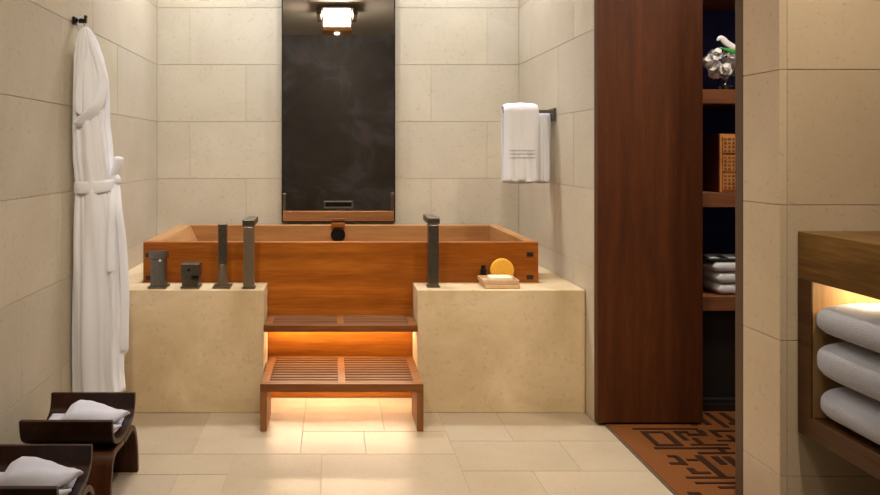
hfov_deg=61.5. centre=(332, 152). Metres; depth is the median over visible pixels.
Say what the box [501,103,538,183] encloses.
hand towel
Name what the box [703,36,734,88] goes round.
flower vase
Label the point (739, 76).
door frame
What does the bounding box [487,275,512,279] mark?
soap bar
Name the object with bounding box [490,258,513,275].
sponge
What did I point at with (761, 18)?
wall
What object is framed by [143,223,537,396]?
bathtub
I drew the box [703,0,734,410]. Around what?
shelving unit
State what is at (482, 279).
tray
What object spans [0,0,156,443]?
wall
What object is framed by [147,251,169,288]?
valve
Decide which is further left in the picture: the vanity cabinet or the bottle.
the bottle
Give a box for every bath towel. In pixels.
[816,303,879,352]
[817,341,879,400]
[820,387,879,444]
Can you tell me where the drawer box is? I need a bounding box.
[703,134,734,191]
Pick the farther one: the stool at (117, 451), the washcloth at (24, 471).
the stool at (117, 451)
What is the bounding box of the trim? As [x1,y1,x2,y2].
[605,425,677,494]
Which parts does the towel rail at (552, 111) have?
wall plate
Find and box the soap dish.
[477,275,519,288]
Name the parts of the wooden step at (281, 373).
leg, rail, rail, rail, rail, rail, leg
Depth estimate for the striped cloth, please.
3.15 m
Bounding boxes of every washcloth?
[0,456,83,494]
[49,400,129,432]
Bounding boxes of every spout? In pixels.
[242,216,257,288]
[324,201,352,207]
[423,214,439,287]
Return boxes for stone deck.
[123,261,267,412]
[413,265,584,412]
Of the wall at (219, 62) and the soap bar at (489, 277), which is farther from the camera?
the wall at (219, 62)
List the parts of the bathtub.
panel, panel, panel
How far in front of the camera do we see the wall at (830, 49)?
2.11 m
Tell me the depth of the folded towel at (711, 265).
3.13 m
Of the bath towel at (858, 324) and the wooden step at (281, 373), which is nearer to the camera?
the bath towel at (858, 324)
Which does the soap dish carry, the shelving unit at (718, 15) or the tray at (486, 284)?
the tray at (486, 284)
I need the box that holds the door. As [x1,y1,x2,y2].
[594,0,702,422]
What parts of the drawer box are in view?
frame, drawer, drawer, drawer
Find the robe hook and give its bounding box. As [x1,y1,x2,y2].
[72,15,87,24]
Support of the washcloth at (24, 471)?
on the stool at (78, 456)
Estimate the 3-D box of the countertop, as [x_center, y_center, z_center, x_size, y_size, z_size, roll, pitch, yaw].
[1.696,0.294,1.248,0.702,0.136,1.717,0,0,0]
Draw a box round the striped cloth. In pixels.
[703,255,734,260]
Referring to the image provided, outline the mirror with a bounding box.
[282,0,394,221]
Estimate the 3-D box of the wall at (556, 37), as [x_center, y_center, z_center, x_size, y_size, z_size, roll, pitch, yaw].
[1.120,-0.250,3.587,0.100,2.700,1.205,0,0,0]
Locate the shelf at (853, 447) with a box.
[798,411,879,479]
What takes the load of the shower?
on the stone deck at (204, 349)
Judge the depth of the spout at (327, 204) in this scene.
4.15 m
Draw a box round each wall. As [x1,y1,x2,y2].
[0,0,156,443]
[157,0,518,235]
[519,0,595,420]
[743,0,784,494]
[780,0,879,494]
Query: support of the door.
in the wall at (556, 37)
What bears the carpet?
on the floor
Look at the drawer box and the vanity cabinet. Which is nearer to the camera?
the vanity cabinet
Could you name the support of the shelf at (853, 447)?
attached to the vanity cabinet
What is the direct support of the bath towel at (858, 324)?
on the bath towel at (855, 367)
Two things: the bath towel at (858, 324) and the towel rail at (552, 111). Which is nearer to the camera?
the bath towel at (858, 324)
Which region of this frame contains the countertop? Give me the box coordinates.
[798,231,879,299]
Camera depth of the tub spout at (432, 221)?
3.14 m
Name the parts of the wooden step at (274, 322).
rail, rail, rail, rail, rail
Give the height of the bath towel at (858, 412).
0.108 m
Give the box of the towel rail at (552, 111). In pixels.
[503,108,555,121]
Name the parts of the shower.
plate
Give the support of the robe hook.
attached to the wall at (38, 38)
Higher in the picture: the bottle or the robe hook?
the robe hook
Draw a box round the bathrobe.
[72,16,128,391]
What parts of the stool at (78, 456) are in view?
leg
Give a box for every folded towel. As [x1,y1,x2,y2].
[703,254,734,270]
[703,268,734,282]
[703,278,734,292]
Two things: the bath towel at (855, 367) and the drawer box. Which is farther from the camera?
the drawer box
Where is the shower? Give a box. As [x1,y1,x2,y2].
[212,223,231,288]
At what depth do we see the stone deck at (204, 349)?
3.08 m
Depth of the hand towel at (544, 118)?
3.52 m
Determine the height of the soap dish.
0.036 m
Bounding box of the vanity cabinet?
[798,278,879,479]
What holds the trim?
on the floor
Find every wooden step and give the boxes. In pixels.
[260,356,423,430]
[264,314,417,331]
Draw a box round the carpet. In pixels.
[605,411,736,494]
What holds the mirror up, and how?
attached to the wall at (219, 62)
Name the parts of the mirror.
frame, frame, frame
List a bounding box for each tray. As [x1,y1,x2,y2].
[477,275,518,283]
[479,281,519,288]
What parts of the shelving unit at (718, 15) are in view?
shelf, shelf, shelf, shelf, door, panel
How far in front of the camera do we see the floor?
2.67 m
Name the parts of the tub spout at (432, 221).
spout arm, plate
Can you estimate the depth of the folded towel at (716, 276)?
3.14 m
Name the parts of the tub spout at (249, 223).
plate, spout arm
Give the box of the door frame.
[735,0,743,494]
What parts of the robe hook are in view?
wall plate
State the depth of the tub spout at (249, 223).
3.11 m
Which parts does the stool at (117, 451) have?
seat, leg, leg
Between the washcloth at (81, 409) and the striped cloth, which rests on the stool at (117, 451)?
the washcloth at (81, 409)
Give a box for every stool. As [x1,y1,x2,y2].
[0,444,94,494]
[19,392,138,494]
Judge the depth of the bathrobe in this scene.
2.78 m
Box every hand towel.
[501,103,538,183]
[535,113,550,182]
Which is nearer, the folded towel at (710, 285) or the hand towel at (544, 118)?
the folded towel at (710, 285)
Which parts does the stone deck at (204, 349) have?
diverter knob, plate, knob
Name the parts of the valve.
plate, lever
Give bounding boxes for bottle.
[480,265,486,274]
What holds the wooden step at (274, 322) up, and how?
attached to the stone deck at (204, 349)
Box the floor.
[112,397,672,494]
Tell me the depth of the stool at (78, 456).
2.02 m
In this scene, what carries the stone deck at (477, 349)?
on the floor

